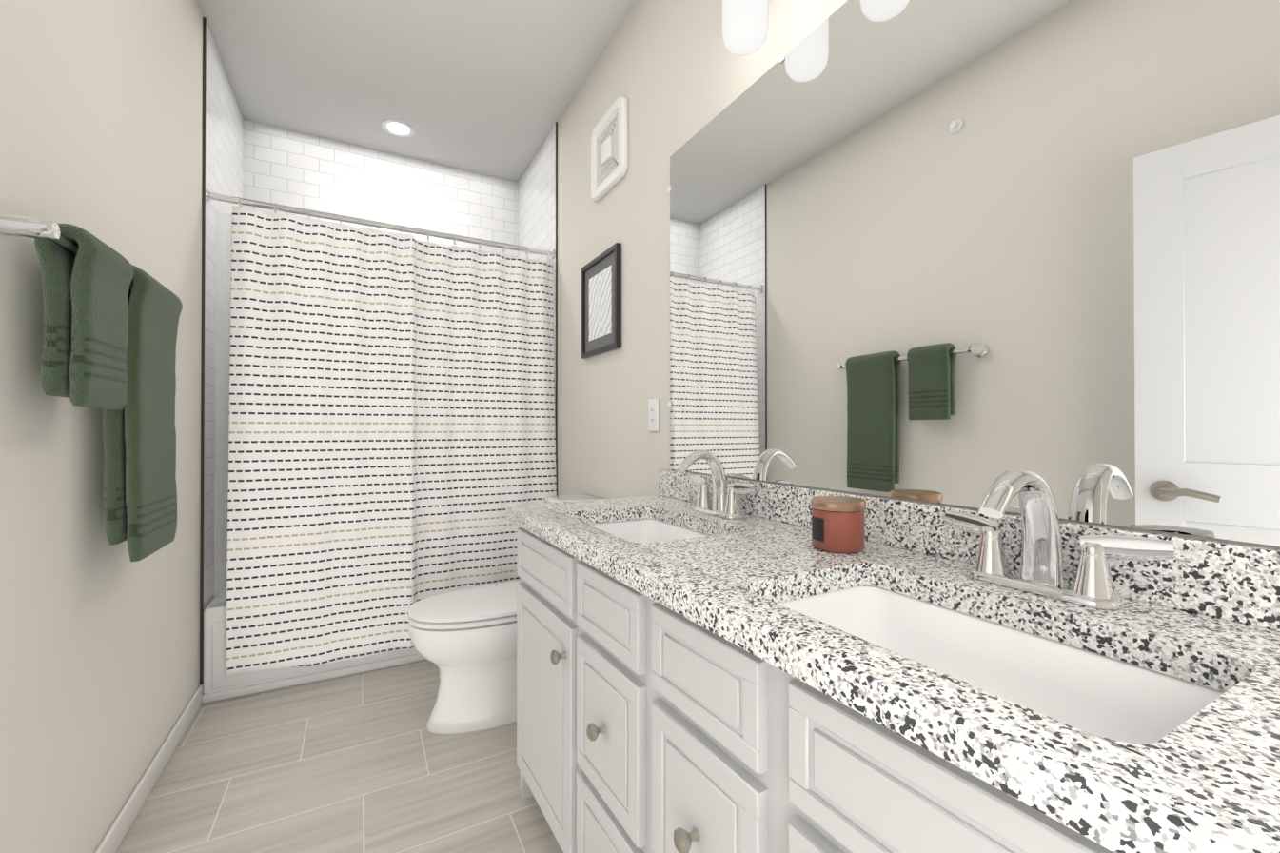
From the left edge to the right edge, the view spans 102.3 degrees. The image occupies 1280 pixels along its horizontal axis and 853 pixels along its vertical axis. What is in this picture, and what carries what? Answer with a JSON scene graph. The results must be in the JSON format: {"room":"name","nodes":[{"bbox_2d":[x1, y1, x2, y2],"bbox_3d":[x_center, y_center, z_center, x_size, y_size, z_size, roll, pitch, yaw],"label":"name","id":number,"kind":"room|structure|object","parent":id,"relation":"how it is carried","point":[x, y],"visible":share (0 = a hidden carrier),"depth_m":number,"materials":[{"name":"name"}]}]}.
{"room":"bathroom","nodes":[
{"label":"bathroom","id":0,"kind":"room"},
{"bbox_2d":[0,0,202,852],"bbox_3d":[-1.292,-0.284,1.077,0.100,2.805,4.068,0,0,-28],"label":"wall","id":1,"kind":"structure","parent":0,"point":[101,120],"depth_m":1.23,"materials":[{"name":"paint"}]},
{"bbox_2d":[0,213,182,561],"bbox_3d":[-1.243,-0.034,1.218,0.120,0.722,0.770,0,0,-28],"label":"towel","id":2,"kind":"object","parent":1,"relation":"attached to","point":[111,316],"visible":1,"depth_m":1.22,"materials":[{"name":"green fabric"}]},
{"bbox_2d":[94,683,203,852],"bbox_3d":[-1.056,1.079,0.750,0.011,0.075,3.082,0,0,-28],"label":"baseboard","id":3,"kind":"structure","parent":1,"relation":"attached to","point":[117,831],"depth_m":1.56,"materials":[{"name":"white paint"}]},
{"bbox_2d":[199,17,206,684],"bbox_3d":[-1.790,-0.315,2.111,0.010,2.730,0.005,0,0,-28],"label":"trim","id":4,"kind":"structure","parent":1,"relation":"attached to","point":[203,355],"depth_m":2.11,"materials":[{"name":"grey"}]},
{"bbox_2d":[202,21,243,684],"bbox_3d":[-1.980,-0.276,2.458,0.008,2.805,0.786,0,0,-28],"label":"wall tile","id":5,"kind":"structure","parent":1,"relation":"attached to","point":[224,147],"depth_m":2.30,"materials":[{"name":"white tile"}]},
{"bbox_2d":[205,187,556,676],"bbox_3d":[-1.122,0.030,2.464,1.516,2.048,0.177,0,0,-28],"label":"shower curtain","id":6,"kind":"object","parent":5,"relation":"attached to","point":[391,442],"visible":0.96,"depth_m":2.36,"materials":[{"name":"white fabric"}]},
{"bbox_2d":[115,659,563,852],"bbox_3d":[-0.579,1.171,1.456,1.724,0.100,4.068,0,0,-28],"label":"floor","id":7,"kind":"structure","parent":0,"point":[367,761],"depth_m":1.63,"materials":[{"name":"tile"}]},
{"bbox_2d":[201,584,426,703],"bbox_3d":[-1.306,0.939,2.799,1.502,0.380,0.810,0,0,-28],"label":"bathtub","id":8,"kind":"object","parent":7,"relation":"on","point":[219,684],"visible":0.17,"depth_m":2.17,"materials":[{"name":"white ceramic"}]},
{"bbox_2d":[407,493,599,733],"bbox_3d":[-0.506,0.722,2.085,0.794,0.805,0.450,0,0,-28],"label":"toilet","id":9,"kind":"object","parent":7,"relation":"on","point":[463,640],"visible":0.44,"depth_m":1.91,"materials":[{"name":"white ceramic"}]},
{"bbox_2d":[505,514,1076,852],"bbox_3d":[0.221,0.698,0.989,0.560,0.840,1.573,0,0,-28],"label":"bathroom vanity","id":10,"kind":"object","parent":7,"relation":"on","point":[764,675],"depth_m":0.78,"materials":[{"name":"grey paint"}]},
{"bbox_2d":[505,495,1279,852],"bbox_3d":[0.216,0.258,1.000,0.560,0.040,1.596,0,0,-28],"label":"countertop","id":11,"kind":"structure","parent":10,"relation":"on","point":[1208,781],"depth_m":0.52,"materials":[{"name":"stone"}]},
{"bbox_2d":[585,511,722,541],"bbox_3d":[0.018,0.338,1.313,0.333,0.139,0.495,0,0,-28],"label":"sink","id":12,"kind":"object","parent":11,"relation":"in","point":[648,527],"depth_m":1.52,"materials":[{"name":"white ceramic"}]},
{"bbox_2d":[675,450,755,518],"bbox_3d":[0.169,0.151,1.396,0.162,0.176,0.283,0,0,-28],"label":"faucet","id":13,"kind":"object","parent":11,"relation":"on","point":[725,503],"visible":1,"depth_m":1.40,"materials":[{"name":"silver metal"}]},
{"bbox_2d":[810,495,866,552],"bbox_3d":[0.387,0.190,1.008,0.101,0.096,0.101,0,0,-28],"label":"candle","id":14,"kind":"object","parent":11,"relation":"on","point":[837,523],"visible":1,"depth_m":0.97,"materials":[{"name":"orange glass"}]},
{"bbox_2d":[771,575,1228,743],"bbox_3d":[0.387,0.334,0.643,0.324,0.139,0.495,0,0,-28],"label":"sink","id":15,"kind":"object","parent":11,"relation":"in","point":[1125,693],"depth_m":0.69,"materials":[{"name":"white ceramic"}]},
{"bbox_2d":[944,468,1176,609],"bbox_3d":[0.534,0.148,0.724,0.162,0.176,0.283,0,0,-28],"label":"faucet","id":16,"kind":"object","parent":11,"relation":"on","point":[1042,570],"visible":1,"depth_m":0.73,"materials":[{"name":"silver metal"}]},
{"bbox_2d":[243,118,517,257],"bbox_3d":[-1.524,-0.272,3.208,1.524,2.805,0.100,0,0,-28],"label":"wall","id":17,"kind":"structure","parent":0,"point":[284,167],"depth_m":3.12,"materials":[{"name":"tile"}]},
{"bbox_2d":[196,0,635,182],"bbox_3d":[-0.579,-1.734,1.472,1.724,0.100,4.068,0,0,-28],"label":"ceiling","id":18,"kind":"structure","parent":0,"point":[489,88],"depth_m":2.41,"materials":[{"name":"paint"}]},
{"bbox_2d":[381,118,414,137],"bbox_3d":[-1.357,-1.671,2.894,0.170,0.007,0.170,0,0,-28],"label":"recessed light","id":19,"kind":"object","parent":18,"relation":"in","point":[399,129],"visible":1,"depth_m":2.89,"materials":[{"name":"white plastic"}]},
{"bbox_2d":[557,0,1279,549],"bbox_3d":[0.135,-0.279,1.851,0.100,2.805,4.068,0,0,-28],"label":"wall","id":20,"kind":"structure","parent":0,"point":[678,72],"depth_m":2.01,"materials":[{"name":"paint"}]},
{"bbox_2d":[517,123,555,420],"bbox_3d":[-0.647,-0.272,3.180,0.008,2.805,0.786,0,0,-28],"label":"wall tile","id":21,"kind":"structure","parent":20,"relation":"attached to","point":[537,205],"depth_m":3.07,"materials":[{"name":"white tile"}]},
{"bbox_2d":[555,121,557,495],"bbox_3d":[-0.459,-0.311,2.832,0.010,2.730,0.005,0,0,-28],"label":"trim","id":22,"kind":"structure","parent":20,"relation":"attached to","point":[557,303],"depth_m":2.83,"materials":[{"name":"grey"}]},
{"bbox_2d":[581,242,621,358],"bbox_3d":[-0.180,-0.543,2.303,0.022,0.433,0.390,0,0,-28],"label":"picture frame","id":23,"kind":"object","parent":20,"relation":"attached to","point":[600,303],"visible":1,"depth_m":2.27,"materials":[{"name":"black wood"}]},
{"bbox_2d":[590,96,628,200],"bbox_3d":[-0.139,-1.190,2.226,0.026,0.330,0.330,0,0,-28],"label":"air vent","id":24,"kind":"object","parent":20,"relation":"in","point":[609,150],"visible":1,"depth_m":2.19,"materials":[{"name":"white plastic"}]},
{"bbox_2d":[648,397,659,431],"bbox_3d":[0.049,-0.042,1.892,0.008,0.120,0.076,0,0,-28],"label":"electrical outlet plate","id":25,"kind":"object","parent":20,"relation":"attached to","point":[653,414],"visible":1,"depth_m":1.88,"materials":[{"name":"white plastic"}]},
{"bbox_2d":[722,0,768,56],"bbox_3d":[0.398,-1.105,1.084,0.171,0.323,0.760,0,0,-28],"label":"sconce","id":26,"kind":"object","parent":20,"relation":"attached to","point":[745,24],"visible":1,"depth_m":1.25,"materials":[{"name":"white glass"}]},
{"bbox_2d":[657,469,1279,629],"bbox_3d":[0.453,0.193,1.129,0.020,0.092,1.596,0,0,-28],"label":"backsplash","id":27,"kind":"structure","parent":20,"relation":"attached to","point":[1241,582],"depth_m":0.75,"materials":[{"name":"stone"}]},
{"bbox_2d":[668,0,1279,546],"bbox_3d":[0.466,-0.403,1.123,0.009,1.092,1.531,0,0,-28],"label":"mirror","id":28,"kind":"object","parent":20,"relation":"attached to","point":[957,251],"visible":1,"depth_m":0.87,"materials":[{"name":"clear glass"}]}
]}

